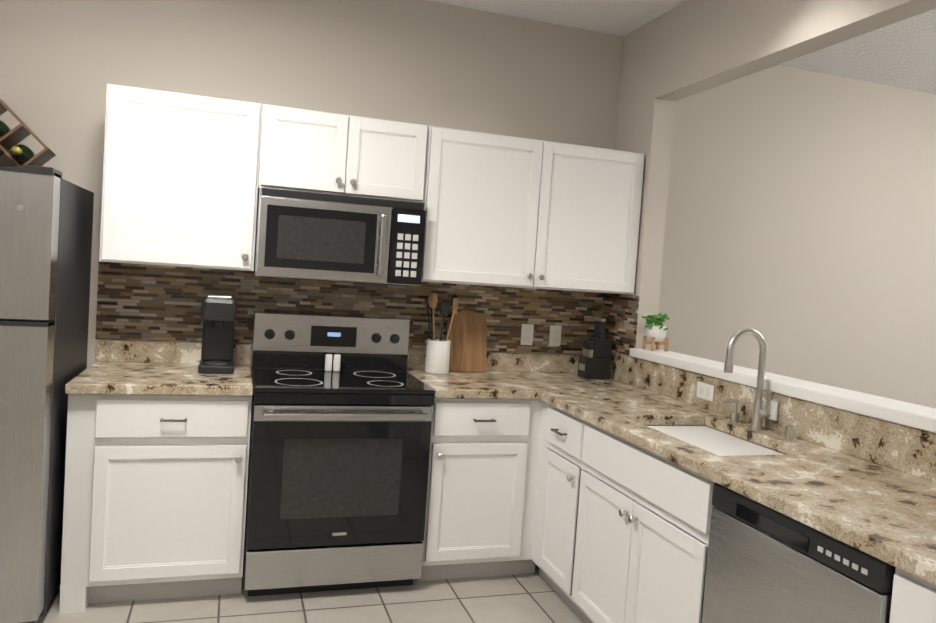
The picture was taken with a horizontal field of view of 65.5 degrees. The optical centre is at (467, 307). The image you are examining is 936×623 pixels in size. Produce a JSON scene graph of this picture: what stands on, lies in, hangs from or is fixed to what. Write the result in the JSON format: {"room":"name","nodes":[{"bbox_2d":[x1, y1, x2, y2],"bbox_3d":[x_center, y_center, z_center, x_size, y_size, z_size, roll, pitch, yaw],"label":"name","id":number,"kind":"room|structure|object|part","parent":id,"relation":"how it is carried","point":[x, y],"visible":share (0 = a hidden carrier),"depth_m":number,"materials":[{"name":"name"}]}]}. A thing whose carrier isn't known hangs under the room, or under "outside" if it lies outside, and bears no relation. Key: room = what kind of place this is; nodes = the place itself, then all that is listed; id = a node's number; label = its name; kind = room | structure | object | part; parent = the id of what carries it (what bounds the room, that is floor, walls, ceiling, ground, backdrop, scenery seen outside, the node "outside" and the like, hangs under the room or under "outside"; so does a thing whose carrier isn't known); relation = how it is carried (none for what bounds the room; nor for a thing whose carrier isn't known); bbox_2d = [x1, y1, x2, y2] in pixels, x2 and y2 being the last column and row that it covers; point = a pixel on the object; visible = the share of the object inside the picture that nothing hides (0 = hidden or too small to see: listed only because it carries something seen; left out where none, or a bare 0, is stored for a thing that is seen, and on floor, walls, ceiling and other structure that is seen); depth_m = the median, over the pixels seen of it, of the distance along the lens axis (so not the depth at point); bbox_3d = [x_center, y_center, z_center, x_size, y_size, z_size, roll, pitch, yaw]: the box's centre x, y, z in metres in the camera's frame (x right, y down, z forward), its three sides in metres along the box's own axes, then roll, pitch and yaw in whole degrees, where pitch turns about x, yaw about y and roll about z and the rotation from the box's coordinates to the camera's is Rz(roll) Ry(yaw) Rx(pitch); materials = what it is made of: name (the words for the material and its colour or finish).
{"room":"kitchen","nodes":[
{"label":"kitchen","id":0,"kind":"room"},
{"bbox_2d":[39,564,584,622],"bbox_3d":[-1.813,1.326,0.546,7.000,0.060,5.720,3,3,-18],"label":"floor","id":1,"kind":"structure","parent":0,"point":[535,597],"depth_m":3.07,"materials":[{"name":"tile"}]},
{"bbox_2d":[0,165,93,622],"bbox_3d":[-2.025,0.313,2.801,0.854,1.712,0.840,3,3,-18],"label":"fridge","id":2,"kind":"object","parent":1,"relation":"on","point":[46,219],"visible":0.83,"depth_m":2.60,"materials":[{"name":"silver metal"}]},
{"bbox_2d":[0,98,55,167],"bbox_3d":[-1.980,-0.740,2.912,0.543,0.397,0.336,3,3,-23],"label":"wine rack","id":3,"kind":"object","parent":2,"relation":"on","point":[17,155],"visible":0.9,"depth_m":2.95,"materials":[{"name":"brown wood"}]},
{"bbox_2d":[79,374,251,611],"bbox_3d":[-1.295,0.763,3.226,0.592,0.872,0.621,3,3,-18],"label":"base cabinet","id":4,"kind":"object","parent":1,"relation":"on","point":[165,480],"depth_m":2.93,"materials":[{"name":"white wood"}]},
{"bbox_2d":[65,360,252,395],"bbox_3d":[-1.305,0.304,3.179,0.690,0.041,0.643,3,3,-18],"label":"countertop","id":5,"kind":"structure","parent":4,"relation":"on","point":[103,377],"depth_m":2.97,"materials":[{"name":"beige stone"}]},
{"bbox_2d":[198,294,236,373],"bbox_3d":[-1.147,0.112,3.341,0.150,0.345,0.250,3,3,-18],"label":"coffee maker","id":6,"kind":"object","parent":5,"relation":"on","point":[218,314],"visible":1,"depth_m":3.28,"materials":[{"name":"black plastic"}]},
{"bbox_2d":[243,311,434,595],"bbox_3d":[-0.617,0.646,3.373,0.764,1.182,0.696,3,3,-18],"label":"range","id":7,"kind":"object","parent":1,"relation":"on","point":[338,469],"visible":0.98,"depth_m":3.13,"materials":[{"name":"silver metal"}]},
{"bbox_2d":[325,354,340,371],"bbox_3d":[-0.661,0.267,3.554,0.073,0.083,0.034,3,3,-18],"label":"shakers","id":8,"kind":"object","parent":7,"relation":"on","point":[336,362],"visible":1,"depth_m":3.54,"materials":[{"name":"white ceramic"}]},
{"bbox_2d":[416,398,542,580],"bbox_3d":[-0.021,0.828,3.637,0.538,0.872,0.621,3,3,-18],"label":"base cabinet","id":9,"kind":"object","parent":1,"relation":"on","point":[484,455],"depth_m":3.35,"materials":[{"name":"white wood"}]},
{"bbox_2d":[407,368,650,399],"bbox_3d":[0.298,0.387,3.696,1.142,0.041,0.643,3,3,-18],"label":"countertop","id":10,"kind":"structure","parent":9,"relation":"on","point":[454,385],"depth_m":3.55,"materials":[{"name":"beige stone"}]},
{"bbox_2d":[425,293,457,373],"bbox_3d":[-0.143,0.128,3.734,0.166,0.410,0.171,3,3,-18],"label":"utensil crock","id":11,"kind":"object","parent":10,"relation":"on","point":[437,358],"visible":1,"depth_m":3.68,"materials":[{"name":"white ceramic"}]},
{"bbox_2d":[446,310,486,371],"bbox_3d":[-0.008,0.174,3.858,0.220,0.325,0.020,3,-6,-18],"label":"cutting board","id":12,"kind":"object","parent":10,"relation":"on","point":[467,337],"visible":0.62,"depth_m":3.85,"materials":[{"name":"brown wood"}]},
{"bbox_2d":[577,318,611,378],"bbox_3d":[0.691,0.217,3.934,0.150,0.325,0.100,3,3,-18],"label":"knife block","id":13,"kind":"object","parent":10,"relation":"on","point":[594,361],"visible":1,"depth_m":3.90,"materials":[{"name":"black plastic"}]},
{"bbox_2d":[531,404,782,622],"bbox_3d":[0.812,0.921,2.869,0.621,0.872,1.222,3,3,-18],"label":"base cabinet","id":14,"kind":"object","parent":1,"relation":"on","point":[591,500],"depth_m":2.71,"materials":[{"name":"white wood"}]},
{"bbox_2d":[539,392,935,587],"bbox_3d":[0.976,0.496,2.391,0.643,0.041,2.285,3,3,-18],"label":"countertop","id":15,"kind":"structure","parent":14,"relation":"on","point":[886,514],"depth_m":2.13,"materials":[{"name":"beige stone"}]},
{"bbox_2d":[722,328,793,440],"bbox_3d":[1.062,0.269,2.748,0.193,0.388,0.334,3,3,-18],"label":"faucet","id":16,"kind":"object","parent":15,"relation":"on","point":[755,429],"depth_m":2.77,"materials":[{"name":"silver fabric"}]},
{"bbox_2d":[702,483,895,622],"bbox_3d":[1.058,0.976,1.984,0.566,0.853,0.604,3,3,-18],"label":"dishwasher","id":17,"kind":"object","parent":1,"relation":"on","point":[765,564],"visible":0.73,"depth_m":1.88,"materials":[{"name":"silver metal"}]},
{"bbox_2d":[889,572,935,622],"bbox_3d":[1.243,1.016,1.515,0.621,0.872,0.390,3,3,-18],"label":"base cabinet","id":18,"kind":"object","parent":1,"relation":"on","point":[912,601],"depth_m":1.53,"materials":[{"name":"white wood"}]},
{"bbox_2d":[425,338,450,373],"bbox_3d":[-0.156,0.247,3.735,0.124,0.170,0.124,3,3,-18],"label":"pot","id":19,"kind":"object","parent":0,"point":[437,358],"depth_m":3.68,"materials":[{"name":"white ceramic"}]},
{"bbox_2d":[0,0,935,407],"bbox_3d":[2.033,-0.059,4.622,10.045,2.820,0.120,3,3,-18],"label":"wall","id":20,"kind":"structure","parent":0,"point":[800,226],"depth_m":4.26,"materials":[{"name":"paint"}]},
{"bbox_2d":[99,84,266,270],"bbox_3d":[-1.276,-0.559,3.282,0.624,0.740,0.350,3,3,-18],"label":"upper cabinet","id":21,"kind":"object","parent":20,"relation":"attached to","point":[186,177],"depth_m":3.12,"materials":[{"name":"white wood"}]},
{"bbox_2d":[95,340,578,371],"bbox_3d":[-0.486,0.260,3.766,2.603,0.100,0.018,3,3,-18],"label":"backsplash","id":22,"kind":"structure","parent":20,"relation":"attached to","point":[151,352],"depth_m":3.55,"materials":[{"name":"beige stone"}]},
{"bbox_2d":[263,104,434,203],"bbox_3d":[-0.605,-0.711,3.485,0.758,0.367,0.350,3,3,-18],"label":"upper cabinet","id":23,"kind":"object","parent":20,"relation":"attached to","point":[306,150],"depth_m":3.32,"materials":[{"name":"white wood"}]},
{"bbox_2d":[253,187,425,285],"bbox_3d":[-0.614,-0.325,3.450,0.750,0.394,0.447,3,3,-18],"label":"microwave","id":24,"kind":"object","parent":23,"relation":"attached to","point":[303,235],"visible":0.98,"depth_m":3.27,"materials":[{"name":"silver metal"}]},
{"bbox_2d":[95,262,639,354],"bbox_3d":[-0.421,0.108,3.585,2.610,0.499,0.385,3,3,-18],"label":"backsplash","id":25,"kind":"structure","parent":20,"relation":"attached to","point":[141,302],"depth_m":3.70,"materials":[{"name":"brown tile"}]},
{"bbox_2d":[520,324,533,344],"bbox_3d":[0.327,0.147,4.016,0.070,0.115,0.008,3,3,-18],"label":"electrical outlet","id":26,"kind":"object","parent":25,"relation":"attached to","point":[527,334],"visible":1,"depth_m":4.01,"materials":[{"name":"white plastic"}]},
{"bbox_2d":[549,325,561,345],"bbox_3d":[0.488,0.155,4.068,0.070,0.115,0.008,3,3,-18],"label":"electrical outlet","id":27,"kind":"object","parent":25,"relation":"attached to","point":[555,336],"visible":1,"depth_m":4.06,"materials":[{"name":"white plastic"}]},
{"bbox_2d":[421,126,644,294],"bbox_3d":[0.299,-0.478,3.790,1.166,0.740,0.350,3,3,-18],"label":"upper cabinet","id":28,"kind":"object","parent":20,"relation":"attached to","point":[502,210],"depth_m":3.61,"materials":[{"name":"white wood"}]},
{"bbox_2d":[613,15,674,355],"bbox_3d":[0.895,-0.104,3.990,0.120,2.820,0.385,3,3,-18],"label":"wall","id":29,"kind":"structure","parent":0,"point":[645,119],"depth_m":3.80,"materials":[{"name":"paint"}]},
{"bbox_2d":[610,352,935,483],"bbox_3d":[1.186,0.398,2.774,0.018,0.144,2.900,3,3,-18],"label":"backsplash","id":30,"kind":"structure","parent":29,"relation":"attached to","point":[905,448],"depth_m":2.64,"materials":[{"name":"beige stone"}]},
{"bbox_2d":[696,381,714,401],"bbox_3d":[1.040,0.365,3.188,0.008,0.070,0.115,3,3,-18],"label":"electrical outlet","id":31,"kind":"object","parent":30,"relation":"attached to","point":[705,391],"visible":1,"depth_m":3.18,"materials":[{"name":"white plastic"}]},
{"bbox_2d":[762,399,778,420],"bbox_3d":[1.158,0.391,2.817,0.008,0.070,0.115,3,3,-18],"label":"electrical outlet","id":32,"kind":"object","parent":30,"relation":"attached to","point":[773,415],"visible":0.38,"depth_m":2.78,"materials":[{"name":"white plastic"}]},
{"bbox_2d":[428,0,935,93],"bbox_3d":[1.422,-1.395,1.325,13.360,0.080,5.840,3,3,-18],"label":"ceiling","id":33,"kind":"structure","parent":0,"point":[901,54],"depth_m":3.90,"materials":[{"name":"white paint"}]},
{"bbox_2d":[655,0,935,100],"bbox_3d":[1.430,-1.200,2.507,0.120,0.419,2.614,3,3,-18],"label":"header beam","id":34,"kind":"structure","parent":0,"point":[704,45],"depth_m":3.08,"materials":[{"name":"paint"}]},
{"bbox_3d":[1.279,0.870,2.645,0.120,1.060,2.535,3,3,-18],"label":"wall","id":35,"kind":"structure","parent":0,"visible":0},
{"bbox_2d":[630,348,935,432],"bbox_3d":[1.316,0.319,2.617,0.190,0.044,2.537,3,3,-18],"label":"ledge","id":36,"kind":"structure","parent":35,"relation":"on","point":[921,417],"depth_m":2.64,"materials":[{"name":"white paint"}]},
{"bbox_2d":[642,313,669,351],"bbox_3d":[0.971,0.119,3.730,0.153,0.196,0.150,3,3,-18],"label":"potted plant","id":37,"kind":"object","parent":36,"relation":"on","point":[656,331],"visible":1,"depth_m":3.70,"materials":[{"name":"green plant"}]},
{"bbox_3d":[0.967,0.129,3.732,0.104,0.085,0.104,3,3,-18],"label":"pot","id":38,"kind":"part","parent":37,"relation":"part of","materials":[{"name":"white ceramic"}]}
]}

